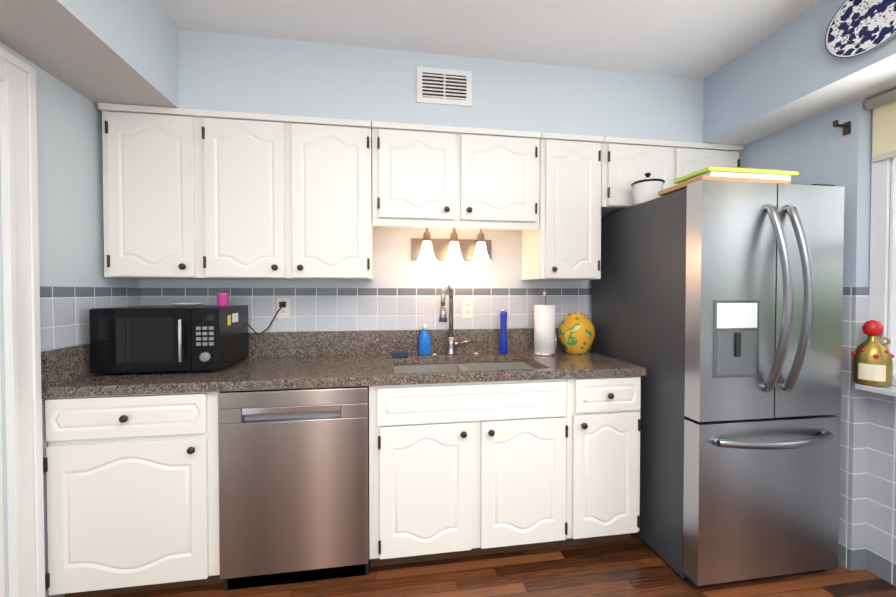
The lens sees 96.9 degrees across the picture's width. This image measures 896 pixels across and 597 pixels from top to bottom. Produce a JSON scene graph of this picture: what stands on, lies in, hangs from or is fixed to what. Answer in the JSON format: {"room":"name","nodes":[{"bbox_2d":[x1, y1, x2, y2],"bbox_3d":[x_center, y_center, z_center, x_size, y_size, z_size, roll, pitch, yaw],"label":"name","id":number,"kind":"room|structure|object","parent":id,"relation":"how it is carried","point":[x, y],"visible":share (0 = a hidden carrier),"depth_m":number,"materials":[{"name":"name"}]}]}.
{"room":"kitchen","nodes":[
{"label":"kitchen","id":0,"kind":"room"},
{"bbox_2d":[0,42,138,596],"bbox_3d":[-1.278,0.033,-0.792,0.120,2.540,6.000,0,1,-9],"label":"wall","id":1,"kind":"structure","parent":0,"point":[70,184],"depth_m":1.67,"materials":[{"name":"blue paint"}]},
{"bbox_2d":[0,47,44,596],"bbox_3d":[-1.540,0.208,0.942,0.150,2.130,1.150,0,1,-9],"label":"door frame","id":2,"kind":"structure","parent":1,"relation":"attached to","point":[21,297],"depth_m":1.45,"materials":[{"name":"white wood"}]},
{"bbox_2d":[40,286,139,350],"bbox_3d":[-1.633,0.075,1.821,0.006,0.253,0.670,0,1,-9],"label":"wall tile","id":3,"kind":"structure","parent":1,"relation":"attached to","point":[64,311],"depth_m":1.70,"materials":[{"name":"white tile"}]},
{"bbox_2d":[139,226,591,350],"bbox_3d":[0.078,-0.024,2.524,3.907,2.540,0.120,0,1,-9],"label":"wall","id":4,"kind":"structure","parent":0,"point":[395,265],"depth_m":2.42,"materials":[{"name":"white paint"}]},
{"bbox_2d":[98,103,372,279],"bbox_3d":[-1.030,-0.507,2.092,1.241,0.806,0.359,0,1,-9],"label":"upper cabinet","id":5,"kind":"object","parent":4,"relation":"attached to","point":[194,194],"visible":1,"depth_m":1.94,"materials":[{"name":"white wood"}]},
{"bbox_2d":[140,288,591,331],"bbox_3d":[0.013,0.592,2.461,3.457,1.310,0.006,0,1,-9],"label":"wall tile","id":6,"kind":"structure","parent":4,"relation":"attached to","point":[311,309],"depth_m":2.38,"materials":[{"name":"white tile"}]},
{"bbox_2d":[276,298,289,317],"bbox_3d":[-0.950,0.055,2.290,0.072,0.116,0.008,0,1,-9],"label":"electrical outlet","id":7,"kind":"object","parent":6,"relation":"attached to","point":[283,312],"visible":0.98,"depth_m":2.29,"materials":[{"name":"white plastic"}]},
{"bbox_2d":[247,302,285,335],"bbox_3d":[-1.020,0.114,2.236,0.204,0.190,0.028,-1,1,-30],"label":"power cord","id":8,"kind":"object","parent":7,"relation":"attached to","point":[282,304],"visible":1,"depth_m":2.26,"materials":[{"name":"black"}]},
{"bbox_2d":[462,299,472,317],"bbox_3d":[0.120,0.062,2.461,0.072,0.116,0.008,0,1,-9],"label":"electrical outlet","id":9,"kind":"object","parent":6,"relation":"attached to","point":[467,308],"visible":1,"depth_m":2.46,"materials":[{"name":"white plastic"}]},
{"bbox_2d":[411,228,490,262],"bbox_3d":[0.035,-0.317,2.370,0.495,0.205,0.154,0,1,-9],"label":"light bar","id":10,"kind":"object","parent":4,"relation":"attached to","point":[426,248],"visible":0.98,"depth_m":2.37,"materials":[{"name":"white glass"}]},
{"bbox_2d":[372,121,541,230],"bbox_3d":[0.038,-0.647,2.261,0.915,0.531,0.359,0,1,-9],"label":"upper cabinet","id":11,"kind":"object","parent":4,"relation":"attached to","point":[442,177],"visible":1,"depth_m":2.12,"materials":[{"name":"white wood"}]},
{"bbox_2d":[521,132,603,280],"bbox_3d":[0.674,-0.514,2.365,0.366,0.802,0.359,0,1,-9],"label":"upper cabinet","id":12,"kind":"object","parent":4,"relation":"attached to","point":[563,243],"visible":0.98,"depth_m":2.22,"materials":[{"name":"white wood"}]},
{"bbox_2d":[601,137,742,216],"bbox_3d":[1.302,-0.722,2.462,0.898,0.388,0.359,0,1,-9],"label":"upper cabinet","id":13,"kind":"object","parent":4,"relation":"attached to","point":[626,163],"visible":0.38,"depth_m":2.29,"materials":[{"name":"white wood"}]},
{"bbox_2d":[155,0,821,78],"bbox_3d":[0.584,-1.274,-0.364,4.900,0.060,6.300,0,1,-9],"label":"ceiling","id":14,"kind":"structure","parent":0,"point":[699,39],"depth_m":1.87,"materials":[{"name":"white paint"}]},
{"bbox_2d":[0,0,177,107],"bbox_3d":[-1.017,-1.047,-0.933,0.358,0.375,5.675,0,1,-9],"label":"soffit beam","id":15,"kind":"structure","parent":14,"relation":"attached to","point":[124,52],"depth_m":1.52,"materials":[{"name":"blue paint"}]},
{"bbox_2d":[95,29,703,142],"bbox_3d":[0.039,-1.103,2.274,3.457,0.375,0.325,0,1,-9],"label":"wall","id":16,"kind":"structure","parent":14,"relation":"attached to","point":[237,73],"depth_m":2.07,"materials":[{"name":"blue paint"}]},
{"bbox_2d":[417,66,471,106],"bbox_3d":[-0.018,-1.117,2.095,0.292,0.184,0.007,0,1,-9],"label":"air vent grille","id":17,"kind":"object","parent":16,"relation":"attached to","point":[444,86],"visible":1,"depth_m":2.09,"materials":[{"name":"white metal"}]},
{"bbox_2d":[703,0,895,145],"bbox_3d":[2.102,-1.058,-0.269,0.352,0.375,6.000,0,1,-9],"label":"soffit beam","id":18,"kind":"structure","parent":14,"relation":"attached to","point":[791,73],"depth_m":1.88,"materials":[{"name":"blue paint"}]},
{"bbox_2d":[825,0,895,57],"bbox_3d":[1.620,-1.077,1.512,0.034,0.269,0.319,0,1,-9],"label":"art","id":19,"kind":"object","parent":18,"relation":"attached to","point":[855,28],"visible":0.98,"depth_m":1.56},
{"bbox_2d":[99,533,895,596],"bbox_3d":[0.584,1.325,-0.319,4.900,0.060,6.300,0,1,-9],"label":"floor","id":20,"kind":"structure","parent":0,"point":[635,565],"depth_m":1.76,"materials":[{"name":"brown wood"}]},
{"bbox_2d":[43,392,224,596],"bbox_3d":[-1.322,0.820,1.912,0.635,0.874,0.669,0,1,-9],"label":"base cabinet","id":21,"kind":"object","parent":20,"relation":"on","point":[132,493],"visible":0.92,"depth_m":1.61,"materials":[{"name":"white wood"}]},
{"bbox_2d":[218,386,369,590],"bbox_3d":[-0.701,0.821,1.999,0.610,0.868,0.600,0,1,-9],"label":"dishwasher","id":22,"kind":"object","parent":20,"relation":"on","point":[293,485],"visible":0.94,"depth_m":1.70,"materials":[{"name":"metal"}]},
{"bbox_2d":[369,362,567,566],"bbox_3d":[0.065,0.816,2.134,0.939,0.874,0.669,0,1,-9],"label":"base cabinet","id":23,"kind":"object","parent":20,"relation":"on","point":[465,469],"visible":0.92,"depth_m":1.83,"materials":[{"name":"white wood"}]},
{"bbox_2d":[41,328,645,397],"bbox_3d":[-0.357,0.390,2.070,2.597,0.384,0.647,0,1,-9],"label":"countertop","id":24,"kind":"structure","parent":23,"relation":"on","point":[295,360],"depth_m":1.96,"materials":[{"name":"stone"}]},
{"bbox_2d":[89,305,248,373],"bbox_3d":[-1.335,0.190,1.957,0.526,0.299,0.431,0,1,-9],"label":"microwave","id":25,"kind":"object","parent":24,"relation":"on","point":[152,338],"visible":1,"depth_m":1.78,"materials":[{"name":"black"}]},
{"bbox_2d":[169,303,204,305],"bbox_3d":[-1.323,0.030,2.017,0.156,0.016,0.156,0,1,-9],"label":"saucer","id":26,"kind":"object","parent":25,"relation":"on","point":[186,304],"visible":1,"depth_m":1.96,"materials":[{"name":"white ceramic"}]},
{"bbox_2d":[217,293,228,305],"bbox_3d":[-1.168,0.004,2.062,0.056,0.068,0.056,0,1,-9],"label":"jar","id":27,"kind":"object","parent":25,"relation":"on","point":[222,299],"visible":1,"depth_m":2.04,"materials":[{"name":"pink plastic"}]},
{"bbox_2d":[392,351,407,357],"bbox_3d":[-0.274,0.319,2.281,0.090,0.029,0.060,0,1,-9],"label":"sponge","id":28,"kind":"object","parent":24,"relation":"on","point":[399,354],"visible":0.96,"depth_m":2.25,"materials":[{"name":"blue"}]},
{"bbox_2d":[419,324,430,354],"bbox_3d":[-0.138,0.243,2.347,0.072,0.180,0.043,0,1,-9],"label":"soap bottle","id":29,"kind":"object","parent":24,"relation":"on","point":[424,343],"visible":1,"depth_m":2.33,"materials":[{"name":"blue plastic"}]},
{"bbox_2d":[439,283,471,354],"bbox_3d":[0.045,0.122,2.310,0.222,0.422,0.208,0,1,-9],"label":"faucet","id":30,"kind":"object","parent":24,"relation":"on","point":[452,344],"visible":0.98,"depth_m":2.36,"materials":[{"name":"silver metal"}]},
{"bbox_2d":[499,309,507,353],"bbox_3d":[0.336,0.198,2.407,0.052,0.268,0.052,0,1,-9],"label":"bottle","id":31,"kind":"object","parent":24,"relation":"on","point":[503,348],"visible":1,"depth_m":2.39,"materials":[{"name":"blue plastic"}]},
{"bbox_2d":[531,291,557,355],"bbox_3d":[0.580,0.144,2.385,0.156,0.376,0.156,0,1,-9],"label":"paper towel","id":32,"kind":"object","parent":24,"relation":"on","point":[545,338],"visible":1,"depth_m":2.33,"materials":[{"name":"white paper"}]},
{"bbox_2d":[558,313,594,353],"bbox_3d":[0.784,0.211,2.424,0.216,0.240,0.216,0,1,-9],"label":"vase","id":33,"kind":"object","parent":24,"relation":"on","point":[576,332],"visible":1,"depth_m":2.35,"materials":[{"name":"yellow ceramic"}]},
{"bbox_2d":[559,376,640,546],"bbox_3d":[0.726,0.814,2.240,0.392,0.874,0.669,0,1,-9],"label":"base cabinet","id":34,"kind":"object","parent":20,"relation":"on","point":[603,467],"visible":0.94,"depth_m":1.94,"materials":[{"name":"white wood"}]},
{"bbox_2d":[591,180,844,588],"bbox_3d":[1.346,0.368,2.105,0.713,1.771,1.002,0,1,-9],"label":"refrigerator","id":35,"kind":"object","parent":20,"relation":"on","point":[717,305],"visible":1,"depth_m":1.73,"materials":[{"name":"metal"}]},
{"bbox_2d":[631,172,664,205],"bbox_3d":[1.080,-0.591,2.148,0.166,0.175,0.166,0,1,-9],"label":"enamel pot","id":36,"kind":"object","parent":35,"relation":"on","point":[648,188],"visible":0.79,"depth_m":2.09,"materials":[{"name":"white"}]},
{"bbox_2d":[658,166,798,195],"bbox_3d":[1.284,-0.536,1.840,0.485,0.076,0.275,0,1,-9],"label":"cutting boards","id":37,"kind":"object","parent":35,"relation":"on","point":[744,174],"visible":0.62,"depth_m":1.72,"materials":[{"name":"green"}]},
{"bbox_2d":[739,99,890,347],"bbox_3d":[2.342,0.023,-0.212,0.300,2.540,6.000,0,1,-9],"label":"wall","id":38,"kind":"structure","parent":0,"point":[820,149],"depth_m":1.87,"materials":[{"name":"blue paint"}]},
{"bbox_2d":[833,120,850,134],"bbox_3d":[1.821,-0.791,1.840,0.074,0.058,0.025,0,1,-9],"label":"bracket","id":39,"kind":"object","parent":38,"relation":"attached to","point":[846,126],"visible":1,"depth_m":1.83,"materials":[{"name":"brown metal"}]},
{"bbox_2d":[832,287,867,570],"bbox_3d":[1.803,0.595,2.266,0.029,1.310,0.896,0,1,-9],"label":"wall tile","id":40,"kind":"structure","parent":38,"relation":"attached to","point":[854,402],"depth_m":1.84,"materials":[{"name":"white tile"}]},
{"bbox_2d":[854,383,895,396],"bbox_3d":[2.332,0.434,-0.692,0.240,0.025,5.040,0,1,-9],"label":"sill","id":41,"kind":"structure","parent":38,"relation":"attached to","point":[890,390],"depth_m":1.70,"materials":[{"name":"grey tile"}]},
{"bbox_2d":[851,320,893,386],"bbox_3d":[1.871,0.235,1.752,0.125,0.285,0.124,0,1,-9],"label":"decorative bottle","id":42,"kind":"object","parent":41,"relation":"on","point":[872,362],"visible":1,"depth_m":1.72,"materials":[{"name":"gold metal"}]},
{"bbox_2d":[864,287,895,585],"bbox_3d":[2.334,0.646,-0.668,0.030,1.310,5.080,0,1,-9],"label":"wall tile","id":43,"kind":"structure","parent":38,"relation":"attached to","point":[866,540],"depth_m":1.79,"materials":[{"name":"white tile"}]},
{"bbox_2d":[869,118,895,385],"bbox_3d":[2.124,-0.251,1.174,0.178,1.280,1.335,0,1,-9],"label":"window","id":44,"kind":"structure","parent":38,"relation":"in","point":[879,237],"depth_m":1.77,"materials":[{"name":"white paint"}]},
{"bbox_2d":[864,88,895,162],"bbox_3d":[2.010,-0.748,1.150,0.052,0.284,1.320,0,1,-9],"label":"roller blind","id":45,"kind":"object","parent":44,"relation":"attached to","point":[883,106],"visible":1,"depth_m":1.75,"materials":[{"name":"beige fabric"}]}
]}

